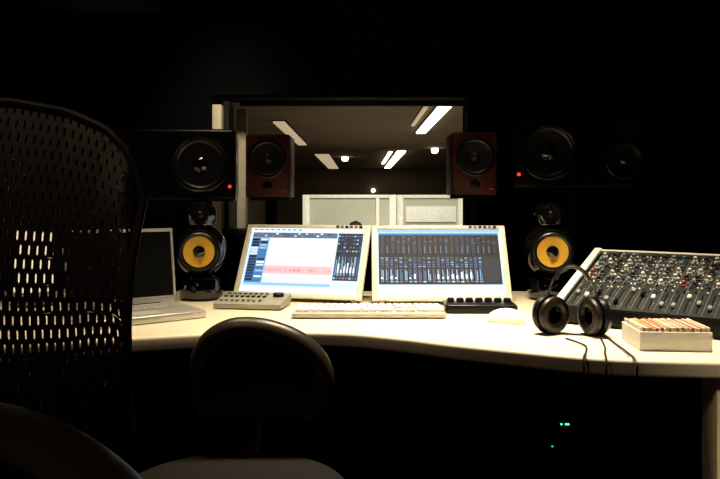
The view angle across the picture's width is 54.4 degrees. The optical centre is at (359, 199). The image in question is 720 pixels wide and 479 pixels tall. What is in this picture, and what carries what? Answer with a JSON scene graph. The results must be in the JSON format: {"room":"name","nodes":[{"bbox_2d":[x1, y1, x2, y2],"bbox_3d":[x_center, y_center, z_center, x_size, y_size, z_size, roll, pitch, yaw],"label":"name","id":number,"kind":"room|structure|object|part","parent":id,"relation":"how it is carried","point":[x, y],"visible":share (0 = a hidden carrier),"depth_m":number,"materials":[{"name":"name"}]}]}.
{"room":"studio","nodes":[
{"label":"studio","id":0,"kind":"room"},
{"bbox_2d":[234,197,264,227],"bbox_3d":[-3.300,-0.060,15.000,0.100,2.300,23.400,0,0,0],"label":"wall","id":1,"kind":"structure","parent":0,"point":[255,209],"depth_m":21.36,"materials":[{"name":"black paint"}]},
{"bbox_2d":[223,103,462,167],"bbox_3d":[0.000,-1.250,15.000,7.000,0.100,23.400,0,0,0],"label":"ceiling","id":2,"kind":"structure","parent":0,"point":[364,135],"depth_m":12.27,"materials":[{"name":"paint"}]},
{"bbox_2d":[271,120,307,144],"bbox_3d":[-1.220,-1.177,12.650,0.220,0.045,4.340,0,0,0],"label":"ceiling light","id":3,"kind":"object","parent":2,"relation":"attached to","point":[283,125],"visible":0.97,"depth_m":11.81,"materials":[{"name":"beige plastic"}]},
{"bbox_2d":[313,153,339,168],"bbox_3d":[-0.980,-1.177,22.000,0.460,0.045,8.040,0,0,0],"label":"ceiling light","id":4,"kind":"object","parent":2,"relation":"attached to","point":[327,159],"visible":1,"depth_m":20.48,"materials":[{"name":"beige plastic"}]},
{"bbox_2d":[381,151,392,163],"bbox_3d":[0.740,-1.177,19.750,0.110,0.045,5.540,0,0,0],"label":"ceiling light","id":5,"kind":"object","parent":2,"relation":"attached to","point":[388,154],"visible":1,"depth_m":19.02,"materials":[{"name":"white plastic"}]},
{"bbox_2d":[384,150,406,167],"bbox_3d":[1.000,-1.177,21.200,0.260,0.045,8.840,0,0,0],"label":"ceiling light","id":6,"kind":"object","parent":2,"relation":"attached to","point":[398,154],"visible":1,"depth_m":19.50,"materials":[{"name":"white plastic"}]},
{"bbox_2d":[411,107,427,125],"bbox_3d":[0.830,-1.177,9.850,0.070,0.045,2.340,0,0,0],"label":"ceiling light","id":7,"kind":"object","parent":2,"relation":"attached to","point":[422,110],"visible":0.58,"depth_m":9.69,"materials":[{"name":"beige plastic"}]},
{"bbox_2d":[415,107,450,133],"bbox_3d":[1.060,-1.177,10.350,0.200,0.045,3.740,0,0,0],"label":"ceiling light","id":8,"kind":"object","parent":2,"relation":"attached to","point":[436,113],"visible":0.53,"depth_m":10.05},
{"bbox_2d":[431,148,437,152],"bbox_3d":[1.730,-1.135,16.200,0.156,0.110,0.156,0,0,0],"label":"recessed light","id":9,"kind":"object","parent":2,"relation":"in","point":[434,150],"visible":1,"depth_m":16.14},
{"bbox_2d":[0,0,719,290],"bbox_3d":[0.000,-0.210,3.120,4.600,2.600,0.240,0,0,0],"label":"wall","id":10,"kind":"structure","parent":0,"point":[657,60],"depth_m":3.00,"materials":[{"name":"paint"}]},
{"bbox_2d":[37,0,160,9],"bbox_3d":[-1.080,-0.880,2.900,0.460,0.140,0.180,0,0,0],"label":"trim","id":11,"kind":"structure","parent":10,"relation":"attached to","point":[52,4],"depth_m":2.92,"materials":[{"name":"black"}]},
{"bbox_2d":[212,95,469,234],"bbox_3d":[-0.080,-0.150,3.087,1.110,0.600,0.225,0,0,0],"label":"window","id":12,"kind":"structure","parent":10,"relation":"in","point":[222,117],"depth_m":3.10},
{"bbox_2d":[277,168,445,224],"bbox_3d":[0.000,-0.060,26.500,6.600,2.300,0.100,0,0,0],"label":"wall","id":13,"kind":"structure","parent":0,"point":[307,181],"depth_m":26.45,"materials":[{"name":"brown paint"}]},
{"bbox_3d":[0.000,1.140,0.750,4.600,0.100,4.900,0,0,0],"label":"floor","id":14,"kind":"structure","parent":0,"visible":0},
{"bbox_2d":[0,98,147,478],"bbox_3d":[-0.488,0.480,0.678,0.625,1.217,0.597,0,0,0],"label":"mesh office chair","id":15,"kind":"object","parent":14,"relation":"on","point":[34,444],"visible":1,"depth_m":0.82,"materials":[{"name":"plastic"}]},
{"bbox_2d":[100,128,237,290],"bbox_3d":[-0.724,0.412,2.712,0.490,1.355,0.316,0,0,-8],"label":"monitor speaker","id":16,"kind":"object","parent":14,"relation":"on","point":[178,166],"visible":0.5,"depth_m":2.58},
{"bbox_3d":[-0.728,0.011,2.740,0.140,0.012,0.140,0,0,-8],"label":"stand plate","id":17,"kind":"part","parent":16,"relation":"part of","materials":[{"name":"black metal"}]},
{"bbox_2d":[139,317,343,478],"bbox_3d":[-0.225,0.677,1.370,0.530,0.826,0.589,0,0,0],"label":"chair","id":18,"kind":"object","parent":14,"relation":"on","point":[251,371],"visible":1,"depth_m":1.57,"materials":[{"name":"black fabric"}]},
{"bbox_3d":[-0.250,0.587,1.360,0.480,0.057,0.446,0,0,0],"label":"seat","id":19,"kind":"part","parent":18,"relation":"part of","materials":[{"name":"black fabric"}]},
{"bbox_3d":[-0.223,0.398,1.595,0.291,0.217,0.036,0,0,0],"label":"backrest","id":20,"kind":"part","parent":18,"relation":"part of","materials":[{"name":"black fabric"}]},
{"bbox_2d":[246,134,293,224],"bbox_3d":[-0.338,0.425,2.652,0.240,1.330,0.215,0,0,0],"label":"speaker","id":21,"kind":"object","parent":14,"relation":"on","point":[269,157],"visible":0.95,"depth_m":2.56},
{"bbox_3d":[-0.338,-0.004,2.660,0.140,0.012,0.140,0,0,0],"label":"stand plate","id":22,"kind":"part","parent":21,"relation":"part of","materials":[{"name":"black metal"}]},
{"bbox_2d":[0,291,719,478],"bbox_3d":[-0.125,0.715,2.030,3.050,0.750,1.180,0,0,0],"label":"desk","id":23,"kind":"object","parent":14,"relation":"on","point":[391,411],"visible":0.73,"depth_m":2.33,"materials":[{"name":"beige laminate"}]},
{"bbox_2d":[13,231,52,308],"bbox_3d":[-1.050,0.220,2.250,0.130,0.240,0.130,0,0,0],"label":"display","id":24,"kind":"object","parent":23,"relation":"on","point":[17,231],"visible":0.12,"depth_m":2.20,"materials":[{"name":"plastic"}]},
{"bbox_2d":[62,228,205,329],"bbox_3d":[-0.653,0.214,2.023,0.330,0.250,0.266,0,0,-37],"label":"laptop","id":25,"kind":"object","parent":23,"relation":"on","point":[154,282],"visible":0.52,"depth_m":2.15,"materials":[{"name":"silver metal"}]},
{"bbox_3d":[-0.721,0.203,2.112,0.330,0.227,0.044,0,0,-37],"label":"lid","id":26,"kind":"part","parent":25,"relation":"part of","materials":[{"name":"silver metal"}]},
{"bbox_3d":[-0.620,0.735,2.100,0.045,0.710,0.500,0,0,0],"label":"leg","id":27,"kind":"part","parent":23,"relation":"part of","materials":[{"name":"black"}]},
{"bbox_2d":[174,202,226,300],"bbox_3d":[-0.544,0.174,2.395,0.177,0.332,0.170,0,0,-8],"label":"speaker","id":28,"kind":"object","parent":23,"relation":"on","point":[200,250],"visible":1,"depth_m":2.34},
{"bbox_2d":[213,292,290,309],"bbox_3d":[-0.340,0.316,2.225,0.216,0.041,0.130,0,0,9],"label":"control surface","id":29,"kind":"object","parent":23,"relation":"on","point":[236,300],"visible":1,"depth_m":2.19,"materials":[{"name":"beige plastic"}]},
{"bbox_2d":[234,224,370,302],"bbox_3d":[-0.189,0.213,2.427,0.454,0.252,0.204,0,0,15],"label":"display","id":30,"kind":"object","parent":23,"relation":"on","point":[322,262],"visible":0.87,"depth_m":2.39,"materials":[{"name":"white plastic"}]},
{"bbox_3d":[-0.100,0.730,2.450,3.000,0.700,0.030,0,0,0],"label":"modesty panel","id":31,"kind":"part","parent":23,"relation":"part of","materials":[{"name":"black wood"}]},
{"bbox_2d":[291,303,446,317],"bbox_3d":[0.026,0.327,2.070,0.445,0.026,0.150,0,0,0],"label":"keyboard","id":32,"kind":"object","parent":23,"relation":"on","point":[314,310],"visible":1,"depth_m":2.02,"materials":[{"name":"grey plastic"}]},
{"bbox_2d":[371,226,511,303],"bbox_3d":[0.266,0.213,2.364,0.454,0.252,0.204,0,0,0],"label":"display","id":33,"kind":"object","parent":23,"relation":"on","point":[410,263],"visible":0.96,"depth_m":2.33,"materials":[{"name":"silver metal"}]},
{"bbox_2d":[443,297,517,313],"bbox_3d":[0.365,0.320,2.135,0.215,0.040,0.100,0,0,2],"label":"controller","id":34,"kind":"object","parent":23,"relation":"on","point":[451,306],"visible":0.99,"depth_m":2.09,"materials":[{"name":"black plastic"}]},
{"bbox_3d":[0.279,0.306,2.158,0.024,0.012,0.024,0,0,2],"label":"knob","id":35,"kind":"part","parent":34,"relation":"part of","materials":[{"name":"black plastic"}]},
{"bbox_3d":[0.308,0.306,2.157,0.024,0.012,0.024,0,0,2],"label":"knob","id":36,"kind":"part","parent":34,"relation":"part of","materials":[{"name":"black plastic"}]},
{"bbox_3d":[0.337,0.306,2.156,0.024,0.012,0.024,0,0,2],"label":"knob","id":37,"kind":"part","parent":34,"relation":"part of","materials":[{"name":"black plastic"}]},
{"bbox_3d":[0.366,0.306,2.155,0.024,0.012,0.024,0,0,2],"label":"knob","id":38,"kind":"part","parent":34,"relation":"part of","materials":[{"name":"black plastic"}]},
{"bbox_3d":[0.395,0.306,2.154,0.024,0.012,0.024,0,0,2],"label":"knob","id":39,"kind":"part","parent":34,"relation":"part of","materials":[{"name":"black plastic"}]},
{"bbox_3d":[0.424,0.306,2.153,0.024,0.012,0.024,0,0,2],"label":"knob","id":40,"kind":"part","parent":34,"relation":"part of","materials":[{"name":"black plastic"}]},
{"bbox_3d":[0.453,0.306,2.152,0.024,0.012,0.024,0,0,2],"label":"knob","id":41,"kind":"part","parent":34,"relation":"part of","materials":[{"name":"black plastic"}]},
{"bbox_2d":[486,308,525,324],"bbox_3d":[0.405,0.320,1.945,0.110,0.039,0.062,0,0,28],"label":"computer mouse","id":42,"kind":"object","parent":23,"relation":"on","point":[503,315],"visible":1,"depth_m":1.92,"materials":[{"name":"white plastic"}]},
{"bbox_2d":[523,202,575,299],"bbox_3d":[0.649,0.174,2.395,0.177,0.332,0.170,0,0,8],"label":"speaker","id":43,"kind":"object","parent":23,"relation":"on","point":[549,246],"visible":0.97,"depth_m":2.35},
{"bbox_2d":[532,264,611,335],"bbox_3d":[0.532,0.251,1.768,0.192,0.178,0.098,0,0,14],"label":"headphones","id":44,"kind":"object","parent":23,"relation":"on","point":[550,312],"visible":1,"depth_m":1.76,"materials":[{"name":"black plastic"}]},
{"bbox_2d":[532,294,569,332],"bbox_3d":[0.485,0.290,1.780,0.098,0.100,0.077,0,0,0],"label":"ear cup","id":45,"kind":"object","parent":44,"relation":"on","point":[550,313],"depth_m":1.76,"materials":[{"name":"black leather"}]},
{"bbox_2d":[577,296,611,335],"bbox_3d":[0.588,0.290,1.755,0.068,0.100,0.099,0,0,0],"label":"ear cup","id":46,"kind":"object","parent":44,"relation":"on","point":[594,315],"depth_m":1.73,"materials":[{"name":"black leather"}]},
{"bbox_2d":[565,338,587,478],"bbox_3d":[0.497,0.707,1.598,0.051,0.749,0.207,0,0,0],"label":"cable","id":47,"kind":"object","parent":23,"relation":"hanging from","point":[583,344],"visible":1,"depth_m":1.50,"materials":[{"name":"black rubber"}]},
{"bbox_2d":[600,337,608,478],"bbox_3d":[0.535,0.707,1.596,0.051,0.749,0.228,0,0,15],"label":"cable","id":48,"kind":"object","parent":23,"relation":"hanging from","point":[601,339],"visible":1,"depth_m":1.49,"materials":[{"name":"black rubber"}]},
{"bbox_2d":[604,334,640,478],"bbox_3d":[0.615,0.707,1.622,0.042,0.749,0.315,0,0,6],"label":"cable","id":49,"kind":"object","parent":23,"relation":"hanging from","point":[605,335],"visible":0.95,"depth_m":1.48,"materials":[{"name":"black rubber"}]},
{"bbox_2d":[558,248,719,337],"bbox_3d":[0.888,0.246,1.898,0.610,0.189,0.362,0,0,36],"label":"mixing console","id":50,"kind":"object","parent":23,"relation":"on","point":[634,284],"visible":0.95,"depth_m":1.94,"materials":[{"name":"black plastic"}]},
{"bbox_3d":[0.650,0.218,2.071,0.022,0.133,0.362,0,0,36],"label":"trim","id":51,"kind":"part","parent":50,"relation":"part of","materials":[{"name":"white plastic"}]},
{"bbox_3d":[0.852,0.225,1.911,0.016,0.015,0.015,0,19,36],"label":"knob","id":52,"kind":"part","parent":50,"relation":"part of","materials":[{"name":"white plastic"}]},
{"bbox_3d":[0.876,0.212,1.943,0.016,0.015,0.015,0,19,36],"label":"knob","id":53,"kind":"part","parent":50,"relation":"part of","materials":[{"name":"white plastic"}]},
{"bbox_3d":[0.875,0.225,1.894,0.016,0.015,0.015,0,19,36],"label":"knob","id":54,"kind":"part","parent":50,"relation":"part of","materials":[{"name":"red plastic"}]},
{"bbox_3d":[0.899,0.212,1.926,0.016,0.015,0.015,0,19,36],"label":"knob","id":55,"kind":"part","parent":50,"relation":"part of","materials":[{"name":"black plastic"}]},
{"bbox_3d":[0.922,0.198,1.958,0.016,0.015,0.015,0,19,36],"label":"knob","id":56,"kind":"part","parent":50,"relation":"part of","materials":[{"name":"white plastic"}]},
{"bbox_3d":[0.898,0.225,1.877,0.016,0.015,0.015,0,19,36],"label":"knob","id":57,"kind":"part","parent":50,"relation":"part of","materials":[{"name":"black plastic"}]},
{"bbox_3d":[0.922,0.212,1.909,0.016,0.015,0.015,0,19,36],"label":"knob","id":58,"kind":"part","parent":50,"relation":"part of","materials":[{"name":"black plastic"}]},
{"bbox_3d":[0.945,0.198,1.941,0.016,0.015,0.015,0,19,36],"label":"knob","id":59,"kind":"part","parent":50,"relation":"part of","materials":[{"name":"white plastic"}]},
{"bbox_3d":[0.992,0.170,2.006,0.016,0.015,0.015,0,19,36],"label":"knob","id":60,"kind":"part","parent":50,"relation":"part of","materials":[{"name":"black plastic"}]},
{"bbox_3d":[0.921,0.225,1.860,0.016,0.015,0.015,0,19,36],"label":"knob","id":61,"kind":"part","parent":50,"relation":"part of","materials":[{"name":"teal plastic"}]},
{"bbox_3d":[0.945,0.212,1.893,0.016,0.015,0.015,0,19,36],"label":"knob","id":62,"kind":"part","parent":50,"relation":"part of","materials":[{"name":"white plastic"}]},
{"bbox_2d":[622,321,712,351],"bbox_3d":[0.713,0.318,1.635,0.158,0.044,0.135,0,0,4],"label":"box","id":63,"kind":"object","parent":23,"relation":"on","point":[642,341],"visible":0.85,"depth_m":1.57,"materials":[{"name":"white cardboard"}]},
{"bbox_2d":[624,318,642,331],"bbox_3d":[0.640,0.311,1.640,0.005,0.049,0.126,0,0,4],"label":"case","id":64,"kind":"object","parent":63,"relation":"in","point":[629,322],"visible":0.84,"depth_m":1.63,"materials":[{"name":"beige plastic"}]},
{"bbox_2d":[629,318,647,331],"bbox_3d":[0.651,0.312,1.639,0.005,0.047,0.126,0,0,4],"label":"case","id":65,"kind":"object","parent":63,"relation":"in","point":[629,318],"visible":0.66,"depth_m":1.61,"materials":[{"name":"beige plastic"}]},
{"bbox_2d":[631,318,650,331],"bbox_3d":[0.657,0.311,1.639,0.005,0.048,0.126,0,0,4],"label":"case","id":66,"kind":"object","parent":63,"relation":"in","point":[649,328],"visible":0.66,"depth_m":1.61,"materials":[{"name":"plastic"}]},
{"bbox_2d":[634,318,652,331],"bbox_3d":[0.663,0.311,1.639,0.005,0.049,0.126,0,0,4],"label":"case","id":67,"kind":"object","parent":63,"relation":"in","point":[651,327],"visible":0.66,"depth_m":1.61,"materials":[{"name":"orange plastic"}]},
{"bbox_2d":[638,319,657,331],"bbox_3d":[0.674,0.312,1.638,0.005,0.046,0.126,0,0,4],"label":"case","id":68,"kind":"object","parent":63,"relation":"in","point":[638,319],"visible":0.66,"depth_m":1.62,"materials":[{"name":"orange plastic"}]},
{"bbox_2d":[641,319,660,331],"bbox_3d":[0.679,0.312,1.637,0.005,0.047,0.126,0,0,4],"label":"case","id":69,"kind":"object","parent":63,"relation":"in","point":[659,329],"visible":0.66,"depth_m":1.61,"materials":[{"name":"beige plastic"}]},
{"bbox_2d":[643,318,663,331],"bbox_3d":[0.685,0.311,1.637,0.005,0.049,0.126,0,0,4],"label":"case","id":70,"kind":"object","parent":63,"relation":"in","point":[662,328],"visible":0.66,"depth_m":1.61,"materials":[{"name":"plastic"}]},
{"bbox_2d":[648,318,668,331],"bbox_3d":[0.696,0.311,1.636,0.005,0.049,0.126,0,0,4],"label":"case","id":71,"kind":"object","parent":63,"relation":"in","point":[662,325],"visible":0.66,"depth_m":1.61,"materials":[{"name":"plastic"}]},
{"bbox_2d":[653,318,673,331],"bbox_3d":[0.708,0.311,1.635,0.005,0.048,0.126,0,0,4],"label":"case","id":72,"kind":"object","parent":63,"relation":"in","point":[672,328],"visible":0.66,"depth_m":1.62,"materials":[{"name":"beige plastic"}]},
{"bbox_2d":[655,318,675,331],"bbox_3d":[0.713,0.311,1.635,0.005,0.049,0.126,0,0,4],"label":"case","id":73,"kind":"object","parent":63,"relation":"in","point":[655,318],"visible":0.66,"depth_m":1.60,"materials":[{"name":"beige plastic"}]},
{"bbox_2d":[660,318,681,331],"bbox_3d":[0.724,0.311,1.634,0.005,0.049,0.126,0,0,4],"label":"case","id":74,"kind":"object","parent":63,"relation":"in","point":[680,328],"visible":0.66,"depth_m":1.61,"materials":[{"name":"beige plastic"}]},
{"bbox_2d":[662,318,683,331],"bbox_3d":[0.730,0.311,1.634,0.005,0.050,0.126,0,0,4],"label":"case","id":75,"kind":"object","parent":63,"relation":"in","point":[662,318],"visible":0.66,"depth_m":1.61,"materials":[{"name":"beige plastic"}]},
{"bbox_2d":[667,318,688,331],"bbox_3d":[0.741,0.311,1.633,0.005,0.050,0.126,0,0,4],"label":"case","id":76,"kind":"object","parent":63,"relation":"in","point":[678,323],"visible":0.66,"depth_m":1.62,"materials":[{"name":"beige plastic"}]},
{"bbox_2d":[672,319,694,331],"bbox_3d":[0.752,0.311,1.632,0.005,0.048,0.126,0,0,4],"label":"case","id":77,"kind":"object","parent":63,"relation":"in","point":[693,329],"visible":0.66,"depth_m":1.61,"materials":[{"name":"beige plastic"}]},
{"bbox_2d":[679,319,701,331],"bbox_3d":[0.769,0.312,1.631,0.005,0.047,0.126,0,0,4],"label":"case","id":78,"kind":"object","parent":63,"relation":"in","point":[679,319],"visible":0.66,"depth_m":1.61,"materials":[{"name":"orange plastic"}]},
{"bbox_2d":[681,318,704,331],"bbox_3d":[0.775,0.311,1.631,0.005,0.049,0.126,0,0,4],"label":"case","id":79,"kind":"object","parent":63,"relation":"in","point":[703,328],"visible":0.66,"depth_m":1.61,"materials":[{"name":"beige plastic"}]},
{"bbox_2d":[686,318,709,331],"bbox_3d":[0.786,0.311,1.630,0.005,0.050,0.126,0,0,4],"label":"case","id":80,"kind":"object","parent":63,"relation":"in","point":[708,328],"visible":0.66,"depth_m":1.61,"materials":[{"name":"beige plastic"}]},
{"bbox_3d":[0.785,0.735,1.530,0.045,0.710,0.070,0,0,0],"label":"leg","id":81,"kind":"part","parent":23,"relation":"part of","materials":[{"name":"beige wood"}]},
{"bbox_2d":[446,132,495,225],"bbox_3d":[0.420,0.421,2.652,0.240,1.338,0.215,0,0,0],"label":"speaker","id":82,"kind":"object","parent":14,"relation":"on","point":[470,156],"visible":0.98,"depth_m":2.56},
{"bbox_3d":[0.420,-0.012,2.660,0.140,0.012,0.140,0,0,0],"label":"stand plate","id":83,"kind":"part","parent":82,"relation":"part of","materials":[{"name":"black metal"}]},
{"bbox_2d":[457,360,665,478],"bbox_3d":[0.550,0.759,2.019,0.485,0.662,0.422,0,0,0],"label":"equipment rack","id":84,"kind":"object","parent":14,"relation":"on","point":[514,422],"visible":0.84,"depth_m":1.82,"materials":[{"name":"black plastic"}]},
{"bbox_2d":[505,115,647,279],"bbox_3d":[0.824,0.390,2.712,0.490,1.400,0.316,0,0,6],"label":"monitor speaker","id":85,"kind":"object","parent":14,"relation":"on","point":[570,155],"visible":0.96,"depth_m":2.57},
{"bbox_3d":[0.827,-0.034,2.740,0.140,0.012,0.140,0,0,6],"label":"stand plate","id":86,"kind":"part","parent":85,"relation":"part of","materials":[{"name":"black metal"}]},
{"bbox_3d":[0.000,1.150,15.000,7.000,0.100,23.400,0,0,0],"label":"floor","id":87,"kind":"structure","parent":0,"visible":0},
{"bbox_2d":[303,195,395,225],"bbox_3d":[-0.090,0.527,6.000,0.800,1.145,0.400,0,0,0],"label":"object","id":88,"kind":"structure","parent":87,"relation":"on","point":[370,210],"depth_m":6.00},
{"bbox_2d":[349,221,361,224],"bbox_3d":[-0.010,0.619,4.600,0.467,0.958,0.488,0,0,0],"label":"chair","id":89,"kind":"object","parent":87,"relation":"on","point":[353,222],"visible":0.07,"depth_m":4.74,"materials":[{"name":"black leather"}]},
{"bbox_2d":[396,195,462,225],"bbox_3d":[0.620,0.527,6.150,0.600,1.145,0.400,0,0,0],"label":"wall","id":90,"kind":"structure","parent":87,"relation":"on","point":[411,210],"depth_m":6.12,"materials":[{"name":"white paint"}]}
]}

